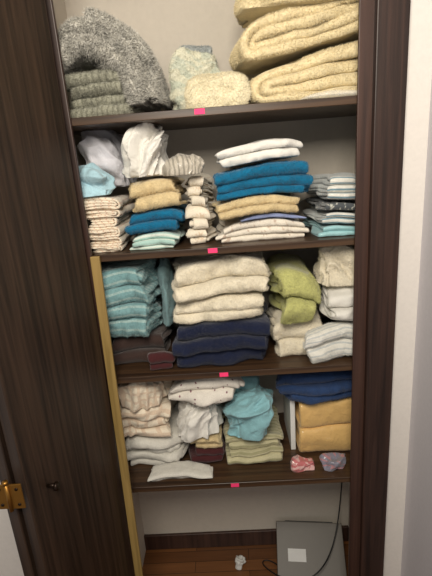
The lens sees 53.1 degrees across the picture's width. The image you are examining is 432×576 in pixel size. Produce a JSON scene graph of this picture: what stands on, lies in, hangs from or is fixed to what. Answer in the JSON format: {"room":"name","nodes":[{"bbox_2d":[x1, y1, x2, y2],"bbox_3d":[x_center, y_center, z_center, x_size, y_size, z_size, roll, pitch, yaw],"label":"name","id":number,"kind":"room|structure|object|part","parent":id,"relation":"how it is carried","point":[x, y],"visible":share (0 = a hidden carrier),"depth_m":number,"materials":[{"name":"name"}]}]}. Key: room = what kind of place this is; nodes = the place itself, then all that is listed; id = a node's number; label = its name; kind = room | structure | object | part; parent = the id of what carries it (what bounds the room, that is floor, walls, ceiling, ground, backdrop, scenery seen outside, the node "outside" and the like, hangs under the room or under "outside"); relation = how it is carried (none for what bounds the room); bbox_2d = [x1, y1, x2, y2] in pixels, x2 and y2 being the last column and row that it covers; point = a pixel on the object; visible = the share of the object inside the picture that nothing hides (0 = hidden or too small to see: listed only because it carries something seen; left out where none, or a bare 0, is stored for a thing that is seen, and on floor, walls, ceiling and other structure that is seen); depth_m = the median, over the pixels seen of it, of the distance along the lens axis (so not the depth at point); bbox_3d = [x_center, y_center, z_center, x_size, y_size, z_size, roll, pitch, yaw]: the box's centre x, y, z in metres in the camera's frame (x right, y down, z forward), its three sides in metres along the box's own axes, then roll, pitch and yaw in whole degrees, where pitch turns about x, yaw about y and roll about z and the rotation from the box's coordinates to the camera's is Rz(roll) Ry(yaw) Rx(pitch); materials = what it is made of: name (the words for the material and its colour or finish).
{"room":"linen closet","nodes":[
{"label":"linen closet","id":0,"kind":"room"},
{"bbox_2d":[53,0,145,566],"bbox_3d":[-0.460,0.164,1.580,0.050,2.460,0.420,-4,16,2],"label":"wall","id":1,"kind":"structure","parent":0,"point":[59,5],"depth_m":1.54,"materials":[{"name":"paint"}]},
{"bbox_2d":[0,422,37,575],"bbox_3d":[-0.481,0.289,1.172,0.037,2.428,0.387,1,17,17],"label":"leaf","id":2,"kind":"object","parent":1,"relation":"attached to","point":[16,517],"depth_m":1.10,"materials":[{"name":"brown wood"}]},
{"bbox_3d":[-0.520,0.507,1.049,0.030,0.070,0.004,-4,16,2],"label":"hinge","id":3,"kind":"part","parent":2,"relation":"part of","materials":[{"name":"gold metal"}]},
{"bbox_2d":[4,485,13,511],"bbox_3d":[-0.501,0.507,1.044,0.010,0.078,0.010,-4,16,2],"label":"pin","id":4,"kind":"object","parent":2,"relation":"attached to","point":[6,489],"visible":1,"depth_m":1.04,"materials":[{"name":"gold metal"}]},
{"bbox_2d":[1,480,7,486],"bbox_3d":[-0.504,0.466,1.032,0.014,0.008,0.014,-4,16,2],"label":"hinge tip","id":5,"kind":"object","parent":4,"relation":"attached to","point":[4,482],"visible":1,"depth_m":1.03,"materials":[{"name":"gold metal"}]},
{"bbox_2d":[65,0,356,534],"bbox_3d":[0.060,0.063,1.788,1.085,2.460,0.050,-4,16,2],"label":"wall","id":6,"kind":"structure","parent":0,"point":[328,147],"depth_m":1.60,"materials":[{"name":"paint"}]},
{"bbox_2d":[71,95,356,135],"bbox_3d":[0.006,-0.537,1.365,0.983,0.021,0.419,-4,16,2],"label":"closet shelf","id":7,"kind":"object","parent":6,"relation":"attached to","point":[344,106],"visible":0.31,"depth_m":1.19,"materials":[{"name":"brown wood"}]},
{"bbox_2d":[57,5,173,117],"bbox_3d":[-0.311,-0.661,1.306,0.353,0.296,0.358,-5,16,-1],"label":"mats","id":8,"kind":"object","parent":7,"relation":"on","point":[109,69],"visible":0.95,"depth_m":1.19,"materials":[{"name":"grey fabric"}]},
{"bbox_2d":[168,46,223,109],"bbox_3d":[-0.044,-0.625,1.301,0.205,0.190,0.142,-4,16,2],"label":"bath towel","id":9,"kind":"object","parent":7,"relation":"on","point":[185,63],"visible":0.41,"depth_m":1.27,"materials":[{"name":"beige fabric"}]},
{"bbox_2d":[181,44,216,62],"bbox_3d":[-0.067,-0.687,1.448,0.159,0.229,0.173,-4,16,2],"label":"bath towel","id":10,"kind":"object","parent":7,"relation":"on","point":[199,48],"visible":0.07,"depth_m":1.39,"materials":[{"name":"grey fabric"}]},
{"bbox_2d":[194,108,204,114],"bbox_3d":[-0.044,-0.476,1.165,0.028,0.014,0.001,-4,16,2],"label":"price sticker","id":11,"kind":"object","parent":7,"relation":"attached to","point":[201,110],"visible":1,"depth_m":1.16,"materials":[{"name":"pink paper"}]},
{"bbox_2d":[183,70,251,108],"bbox_3d":[0.003,-0.555,1.208,0.195,0.103,0.104,-4,16,2],"label":"hand towel","id":12,"kind":"object","parent":7,"relation":"on","point":[228,88],"visible":0.81,"depth_m":1.18,"materials":[{"name":"beige fabric"}]},
{"bbox_2d":[248,41,357,103],"bbox_3d":[0.253,-0.632,1.316,0.365,0.154,0.368,-4,16,2],"label":"blanket","id":13,"kind":"object","parent":7,"relation":"on","point":[328,73],"visible":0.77,"depth_m":1.19,"materials":[{"name":"beige fabric"}]},
{"bbox_2d":[229,0,358,74],"bbox_3d":[0.242,-0.747,1.283,0.423,0.166,0.323,-4,16,2],"label":"blanket","id":14,"kind":"object","parent":13,"relation":"on","point":[276,39],"visible":0.8,"depth_m":1.17,"materials":[{"name":"beige fabric"}]},
{"bbox_2d":[233,0,335,27],"bbox_3d":[0.255,-0.877,1.222,0.431,0.185,0.285,-4,16,2],"label":"blanket","id":15,"kind":"object","parent":14,"relation":"on","point":[246,12],"visible":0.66,"depth_m":1.17,"materials":[{"name":"beige fabric"}]},
{"bbox_2d":[90,221,353,261],"bbox_3d":[0.034,-0.171,1.473,0.983,0.021,0.419,-4,16,2],"label":"closet shelf","id":16,"kind":"object","parent":6,"relation":"attached to","point":[184,247],"visible":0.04,"depth_m":1.28,"materials":[{"name":"brown wood"}]},
{"bbox_2d":[84,194,137,252],"bbox_3d":[-0.344,-0.227,1.426,0.140,0.166,0.324,-4,16,2],"label":"bedsheet","id":17,"kind":"object","parent":16,"relation":"on","point":[109,215],"visible":0.91,"depth_m":1.31,"materials":[{"name":"beige fabric"}]},
{"bbox_2d":[79,162,115,197],"bbox_3d":[-0.373,-0.322,1.284,0.138,0.097,0.099,-5,16,-1],"label":"bedsheet","id":18,"kind":"object","parent":17,"relation":"on","point":[95,181],"visible":0.68,"depth_m":1.27,"materials":[{"name":"blue fabric"}]},
{"bbox_2d":[77,130,137,186],"bbox_3d":[-0.356,-0.427,1.415,0.171,0.187,0.215,-4,16,2],"label":"crumpled pillowcase","id":19,"kind":"object","parent":17,"relation":"on","point":[102,148],"visible":0.55,"depth_m":1.33,"materials":[{"name":"white fabric"}]},
{"bbox_2d":[129,223,185,250],"bbox_3d":[-0.186,-0.180,1.432,0.171,0.051,0.310,-4,16,2],"label":"towel","id":20,"kind":"object","parent":16,"relation":"on","point":[161,239],"visible":0.84,"depth_m":1.30,"materials":[{"name":"fabric"}]},
{"bbox_2d":[124,204,186,234],"bbox_3d":[-0.189,-0.234,1.410,0.205,0.075,0.308,-4,16,2],"label":"hand towel","id":21,"kind":"object","parent":20,"relation":"on","point":[170,217],"visible":0.98,"depth_m":1.28,"materials":[{"name":"blue fabric"}]},
{"bbox_2d":[129,176,186,212],"bbox_3d":[-0.188,-0.304,1.377,0.189,0.094,0.295,-4,16,2],"label":"hand towel","id":22,"kind":"object","parent":21,"relation":"on","point":[160,191],"visible":1,"depth_m":1.26,"materials":[{"name":"beige fabric"}]},
{"bbox_2d":[121,123,168,177],"bbox_3d":[-0.210,-0.420,1.313,0.154,0.155,0.230,-4,16,2],"label":"bedsheet","id":23,"kind":"object","parent":22,"relation":"on","point":[143,145],"visible":0.9,"depth_m":1.25,"materials":[{"name":"white fabric"}]},
{"bbox_2d":[185,173,216,243],"bbox_3d":[-0.049,-0.266,1.415,0.097,0.204,0.263,-4,16,2],"label":"bedsheet","id":24,"kind":"object","parent":16,"relation":"on","point":[199,188],"visible":1,"depth_m":1.31,"materials":[{"name":"white fabric"}]},
{"bbox_2d":[162,153,204,175],"bbox_3d":[-0.097,-0.362,1.263,0.128,0.062,0.102,-4,16,2],"label":"pillow sham","id":25,"kind":"object","parent":24,"relation":"on","point":[179,164],"visible":1,"depth_m":1.23,"materials":[{"name":"white fabric"}]},
{"bbox_2d":[208,248,217,252],"bbox_3d":[-0.010,-0.110,1.272,0.028,0.014,0.001,-4,16,2],"label":"price sticker","id":26,"kind":"object","parent":16,"relation":"attached to","point":[210,250],"visible":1,"depth_m":1.27,"materials":[{"name":"pink paper"}]},
{"bbox_2d":[215,217,308,242],"bbox_3d":[0.137,-0.209,1.425,0.294,0.064,0.281,-4,16,2],"label":"bedsheet","id":27,"kind":"object","parent":16,"relation":"on","point":[229,230],"visible":0.89,"depth_m":1.31,"materials":[{"name":"white fabric"}]},
{"bbox_2d":[238,212,306,221],"bbox_3d":[0.169,-0.243,1.407,0.209,0.029,0.265,-4,16,2],"label":"towel","id":28,"kind":"object","parent":27,"relation":"on","point":[277,215],"visible":0.63,"depth_m":1.29,"materials":[{"name":"fabric"}]},
{"bbox_2d":[212,193,299,220],"bbox_3d":[0.122,-0.276,1.391,0.275,0.068,0.311,-4,16,2],"label":"bath towel","id":29,"kind":"object","parent":28,"relation":"on","point":[242,206],"visible":0.98,"depth_m":1.26,"materials":[{"name":"beige fabric"}]},
{"bbox_2d":[213,160,312,200],"bbox_3d":[0.146,-0.348,1.373,0.317,0.104,0.297,-4,16,2],"label":"bath towel","id":30,"kind":"object","parent":29,"relation":"on","point":[291,176],"visible":1,"depth_m":1.26,"materials":[{"name":"blue fabric"}]},
{"bbox_2d":[215,138,302,167],"bbox_3d":[0.133,-0.422,1.347,0.259,0.077,0.279,-2,16,8],"label":"white pillowcase","id":31,"kind":"object","parent":30,"relation":"on","point":[266,150],"visible":1,"depth_m":1.23,"materials":[{"name":"fabric"}]},
{"bbox_2d":[302,216,354,236],"bbox_3d":[0.373,-0.211,1.417,0.145,0.038,0.277,-4,16,2],"label":"sheet","id":32,"kind":"object","parent":16,"relation":"on","point":[318,229],"visible":0.61,"depth_m":1.30,"materials":[{"name":"teal fabric"}]},
{"bbox_2d":[302,205,354,223],"bbox_3d":[0.377,-0.245,1.401,0.150,0.045,0.283,-4,16,2],"label":"striped pillowcase","id":33,"kind":"object","parent":32,"relation":"on","point":[321,216],"visible":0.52,"depth_m":1.29,"materials":[{"name":"white fabric"}]},
{"bbox_2d":[304,196,354,209],"bbox_3d":[0.377,-0.277,1.392,0.138,0.034,0.286,-4,16,2],"label":"dark pillowcase","id":34,"kind":"object","parent":33,"relation":"on","point":[320,204],"visible":0.82,"depth_m":1.31,"materials":[{"name":"black fabric"}]},
{"bbox_2d":[306,172,354,199],"bbox_3d":[0.366,-0.330,1.383,0.161,0.077,0.299,-4,16,2],"label":"striped pillowcase","id":35,"kind":"object","parent":34,"relation":"on","point":[341,185],"visible":0.85,"depth_m":1.26,"materials":[{"name":"white fabric"}]},
{"bbox_2d":[111,318,352,383],"bbox_3d":[0.063,0.218,1.587,0.983,0.021,0.419,-4,16,2],"label":"closet shelf","id":36,"kind":"object","parent":6,"relation":"attached to","point":[272,363],"visible":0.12,"depth_m":1.40,"materials":[{"name":"brown wood"}]},
{"bbox_2d":[112,322,173,364],"bbox_3d":[-0.270,0.182,1.592,0.219,0.092,0.284,-4,16,2],"label":"bath towel","id":37,"kind":"object","parent":36,"relation":"on","point":[131,349],"visible":0.62,"depth_m":1.48,"materials":[{"name":"brown fabric"}]},
{"bbox_2d":[101,258,162,337],"bbox_3d":[-0.308,0.024,1.490,0.236,0.265,0.316,-2,16,7],"label":"bath towel","id":38,"kind":"object","parent":37,"relation":"on","point":[131,287],"visible":0.8,"depth_m":1.39,"materials":[{"name":"teal fabric"}]},
{"bbox_2d":[157,258,175,326],"bbox_3d":[-0.171,0.002,1.525,0.061,0.238,0.179,-4,16,2],"label":"towel","id":39,"kind":"object","parent":37,"relation":"on","point":[165,271],"visible":0.86,"depth_m":1.47,"materials":[{"name":"teal fabric"}]},
{"bbox_2d":[147,351,175,370],"bbox_3d":[-0.179,0.239,1.432,0.094,0.059,0.041,-5,16,-2],"label":"washcloth","id":40,"kind":"object","parent":36,"relation":"on","point":[158,360],"visible":0.96,"depth_m":1.42,"materials":[{"name":"red fabric"}]},
{"bbox_2d":[172,302,270,367],"bbox_3d":[0.018,0.148,1.523,0.347,0.154,0.329,-4,16,2],"label":"bath towel","id":41,"kind":"object","parent":36,"relation":"on","point":[233,341],"visible":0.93,"depth_m":1.39,"materials":[{"name":"blue fabric"}]},
{"bbox_2d":[172,290,263,323],"bbox_3d":[0.011,0.038,1.491,0.317,0.104,0.312,-4,16,2],"label":"bath towel","id":42,"kind":"object","parent":41,"relation":"on","point":[224,306],"visible":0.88,"depth_m":1.37,"materials":[{"name":"beige fabric"}]},
{"bbox_2d":[171,251,271,302],"bbox_3d":[0.012,-0.065,1.458,0.359,0.139,0.324,-4,16,2],"label":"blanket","id":43,"kind":"object","parent":42,"relation":"on","point":[197,277],"visible":0.98,"depth_m":1.34,"materials":[{"name":"beige fabric"}]},
{"bbox_2d":[219,372,227,376],"bbox_3d":[0.025,0.278,1.386,0.028,0.014,0.001,-4,16,2],"label":"price sticker","id":44,"kind":"object","parent":36,"relation":"attached to","point":[225,374],"visible":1,"depth_m":1.39,"materials":[{"name":"pink paper"}]},
{"bbox_2d":[266,305,321,356],"bbox_3d":[0.279,0.131,1.549,0.185,0.136,0.264,-4,16,2],"label":"bath towel","id":45,"kind":"object","parent":36,"relation":"on","point":[289,339],"visible":0.67,"depth_m":1.45,"materials":[{"name":"beige fabric"}]},
{"bbox_2d":[265,253,320,324],"bbox_3d":[0.262,-0.004,1.463,0.163,0.186,0.305,-6,16,-4],"label":"bath towel","id":46,"kind":"object","parent":45,"relation":"on","point":[296,292],"visible":1,"depth_m":1.35,"materials":[{"name":"fabric"}]},
{"bbox_2d":[302,321,352,363],"bbox_3d":[0.387,0.175,1.399,0.224,0.119,0.097,-4,16,2],"label":"towel","id":47,"kind":"object","parent":36,"relation":"on","point":[325,342],"visible":0.8,"depth_m":1.38,"materials":[{"name":"white fabric"}]},
{"bbox_2d":[319,284,352,320],"bbox_3d":[0.416,0.020,1.465,0.146,0.118,0.269,-4,16,2],"label":"hand towel","id":48,"kind":"object","parent":47,"relation":"on","point":[336,303],"visible":0.54,"depth_m":1.37,"materials":[{"name":"fabric"}]},
{"bbox_2d":[313,245,353,286],"bbox_3d":[0.405,-0.096,1.425,0.170,0.144,0.207,-4,16,2],"label":"towel","id":49,"kind":"object","parent":48,"relation":"on","point":[334,266],"visible":0.71,"depth_m":1.36,"materials":[{"name":"beige fabric"}]},
{"bbox_2d":[125,412,349,492],"bbox_3d":[0.094,0.628,1.708,0.983,0.021,0.419,-4,16,2],"label":"closet shelf","id":50,"kind":"object","parent":6,"relation":"attached to","point":[277,473],"visible":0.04,"depth_m":1.53,"materials":[{"name":"brown wood"}]},
{"bbox_2d":[125,402,189,465],"bbox_3d":[-0.222,0.570,1.702,0.245,0.138,0.298,-4,16,2],"label":"bedsheet","id":51,"kind":"object","parent":50,"relation":"on","point":[139,449],"visible":0.47,"depth_m":1.59,"materials":[{"name":"white fabric"}]},
{"bbox_2d":[120,395,176,436],"bbox_3d":[-0.264,0.444,1.657,0.216,0.148,0.309,-4,16,2],"label":"bedsheet","id":52,"kind":"object","parent":51,"relation":"on","point":[154,421],"visible":0.51,"depth_m":1.54,"materials":[{"name":"beige fabric"}]},
{"bbox_2d":[117,381,173,412],"bbox_3d":[-0.268,0.326,1.574,0.229,0.139,0.256,-4,16,2],"label":"bedsheet","id":53,"kind":"object","parent":52,"relation":"on","point":[134,397],"visible":0.47,"depth_m":1.49,"materials":[{"name":"beige fabric"}]},
{"bbox_2d":[147,460,212,481],"bbox_3d":[-0.126,0.662,1.558,0.232,0.030,0.092,-4,16,2],"label":"table runner","id":54,"kind":"object","parent":50,"relation":"on","point":[180,469],"visible":1,"depth_m":1.54,"materials":[{"name":"white fabric"}]},
{"bbox_2d":[189,423,225,462],"bbox_3d":[-0.036,0.593,1.691,0.150,0.073,0.212,-4,16,2],"label":"napkins","id":55,"kind":"object","parent":50,"relation":"on","point":[197,454],"visible":0.38,"depth_m":1.60,"materials":[{"name":"red fabric"}]},
{"bbox_2d":[190,412,224,448],"bbox_3d":[-0.032,0.537,1.660,0.134,0.076,0.220,-4,16,2],"label":"napkins","id":56,"kind":"object","parent":55,"relation":"on","point":[214,440],"visible":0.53,"depth_m":1.58,"materials":[{"name":"yellow fabric"}]},
{"bbox_2d":[176,401,223,442],"bbox_3d":[-0.065,0.447,1.591,0.189,0.146,0.226,-4,16,2],"label":"tablecloth","id":57,"kind":"object","parent":56,"relation":"on","point":[193,422],"visible":0.71,"depth_m":1.52,"materials":[{"name":"fabric"}]},
{"bbox_2d":[168,377,244,406],"bbox_3d":[-0.035,0.314,1.578,0.276,0.103,0.316,-4,16,2],"label":"bedsheet","id":58,"kind":"object","parent":57,"relation":"on","point":[198,392],"visible":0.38,"depth_m":1.46,"materials":[{"name":"white fabric"}]},
{"bbox_2d":[231,483,238,486],"bbox_3d":[0.066,0.688,1.507,0.028,0.014,0.001,-4,16,2],"label":"price sticker","id":59,"kind":"object","parent":50,"relation":"attached to","point":[233,484],"visible":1,"depth_m":1.51,"materials":[{"name":"pink paper"}]},
{"bbox_2d":[223,405,283,464],"bbox_3d":[0.144,0.565,1.691,0.239,0.102,0.279,-4,16,2],"label":"towels","id":60,"kind":"object","parent":50,"relation":"on","point":[270,448],"visible":0.52,"depth_m":1.59,"materials":[{"name":"fabric"}]},
{"bbox_2d":[222,376,273,440],"bbox_3d":[0.122,0.429,1.607,0.200,0.192,0.230,-4,16,2],"label":"bedsheet","id":61,"kind":"object","parent":60,"relation":"on","point":[249,414],"visible":0.87,"depth_m":1.53,"materials":[{"name":"fabric"}]},
{"bbox_2d":[283,395,295,449],"bbox_3d":[0.290,0.484,1.715,0.018,0.221,0.200,-4,16,2],"label":"box","id":62,"kind":"object","parent":50,"relation":"on","point":[289,405],"visible":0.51,"depth_m":1.64,"materials":[{"name":"paper"}]},
{"bbox_2d":[290,455,314,471],"bbox_3d":[0.308,0.625,1.546,0.085,0.045,0.057,-4,16,2],"label":"pack","id":63,"kind":"object","parent":50,"relation":"on","point":[298,463],"visible":1,"depth_m":1.53},
{"bbox_2d":[295,397,350,452],"bbox_3d":[0.413,0.471,1.697,0.218,0.240,0.259,-4,16,2],"label":"fleece blanket","id":64,"kind":"object","parent":50,"relation":"on","point":[325,426],"visible":0.62,"depth_m":1.59,"materials":[{"name":"yellow fabric"}]},
{"bbox_2d":[275,370,351,404],"bbox_3d":[0.383,0.304,1.629,0.321,0.145,0.312,-2,16,8],"label":"fitted sheet","id":65,"kind":"object","parent":64,"relation":"on","point":[315,387],"visible":0.59,"depth_m":1.51,"materials":[{"name":"blue fabric"}]},
{"bbox_2d":[319,452,345,471],"bbox_3d":[0.418,0.618,1.539,0.095,0.046,0.060,-4,16,2],"label":"pack","id":66,"kind":"object","parent":50,"relation":"on","point":[331,462],"visible":1,"depth_m":1.53},
{"bbox_2d":[144,525,348,549],"bbox_3d":[0.145,1.209,2.091,0.985,0.085,0.014,-4,16,2],"label":"baseboard","id":67,"kind":"structure","parent":6,"relation":"attached to","point":[256,536],"depth_m":2.09,"materials":[{"name":"brown wood"}]},
{"bbox_2d":[0,0,431,575],"bbox_3d":[-0.457,0.216,1.401,2.160,2.460,0.054,-4,16,2],"label":"wall","id":68,"kind":"structure","parent":0,"point":[419,70],"depth_m":1.29,"materials":[{"name":"white paint"}]},
{"bbox_2d":[0,0,134,575],"bbox_3d":[-0.432,0.286,1.171,0.035,2.428,0.395,2,17,20],"label":"leaf","id":69,"kind":"object","parent":68,"relation":"attached to","point":[56,418],"depth_m":1.11,"materials":[{"name":"brown wood"}]},
{"bbox_3d":[-0.482,0.505,1.047,0.030,0.070,0.004,-4,16,2],"label":"hinge","id":70,"kind":"part","parent":69,"relation":"part of","materials":[{"name":"gold metal"}]},
{"bbox_2d":[46,481,59,490],"bbox_3d":[-0.425,0.515,1.121,0.030,0.024,0.024,-4,16,2],"label":"door knob","id":71,"kind":"object","parent":69,"relation":"attached to","point":[56,485],"depth_m":1.12,"materials":[{"name":"brown metal"}]},
{"bbox_3d":[-0.427,0.514,1.125,0.024,0.010,0.010,-4,16,2],"label":"knob stem","id":72,"kind":"part","parent":71,"relation":"part of","materials":[{"name":"brown metal"}]},
{"bbox_2d":[45,0,117,452],"bbox_3d":[-0.393,0.221,1.369,0.101,2.460,0.013,-4,16,2],"label":"trim","id":73,"kind":"structure","parent":68,"relation":"attached to","point":[49,3],"depth_m":1.19,"materials":[{"name":"brown wood"}]},
{"bbox_2d":[348,0,374,575],"bbox_3d":[0.445,0.165,1.342,0.041,2.460,0.009,-4,16,2],"label":"door frame","id":74,"kind":"structure","parent":68,"relation":"attached to","point":[366,10],"depth_m":1.26,"materials":[{"name":"brown wood"}]},
{"bbox_2d":[359,0,410,575],"bbox_3d":[0.504,0.164,1.331,0.083,2.460,0.027,-4,16,2],"label":"trim","id":75,"kind":"structure","parent":68,"relation":"attached to","point":[391,17],"depth_m":1.25,"materials":[{"name":"brown wood"}]},
{"bbox_2d":[142,541,348,575],"bbox_3d":[-0.361,1.657,0.898,2.200,0.030,2.670,-4,16,2],"label":"floor","id":76,"kind":"structure","parent":0,"point":[207,561],"depth_m":2.03,"materials":[{"name":"brown wood"}]},
{"bbox_2d":[90,256,142,575],"bbox_3d":[-0.301,0.661,1.455,0.028,1.554,0.085,-4,16,2],"label":"wooden pole","id":77,"kind":"object","parent":76,"relation":"on","point":[95,261],"visible":1,"depth_m":1.38,"materials":[{"name":"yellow wood"}]},
{"bbox_2d":[235,555,245,569],"bbox_3d":[0.113,1.258,1.995,0.053,0.048,0.058,-4,16,2],"label":"plastic wrapper","id":78,"kind":"object","parent":76,"relation":"on","point":[240,560],"visible":1,"depth_m":1.98,"materials":[{"name":"white plastic"}]},
{"bbox_2d":[262,482,341,575],"bbox_3d":[0.377,1.059,1.940,0.323,0.418,0.332,3,18,25],"label":"power cable","id":79,"kind":"object","parent":76,"relation":"on","point":[316,573],"visible":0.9,"depth_m":1.95,"materials":[{"name":"black rubber"}]},
{"bbox_2d":[276,520,346,575],"bbox_3d":[0.427,1.188,1.961,0.300,0.150,0.184,-2,16,8],"label":"computer","id":80,"kind":"object","parent":76,"relation":"on","point":[303,547],"visible":1,"depth_m":1.95,"materials":[{"name":"grey plastic"}]},
{"bbox_2d":[348,40,357,525],"bbox_3d":[0.573,0.096,1.544,0.050,2.460,0.420,-4,16,2],"label":"wall","id":81,"kind":"structure","parent":0,"point":[357,40],"depth_m":1.59,"materials":[{"name":"paint"}]},
{"bbox_2d":[401,80,431,575],"bbox_3d":[0.622,0.455,0.309,0.042,2.460,2.250,-4,16,2],"label":"wall","id":82,"kind":"structure","parent":0,"point":[416,560],"depth_m":1.32,"materials":[{"name":"white paint"}]}
]}

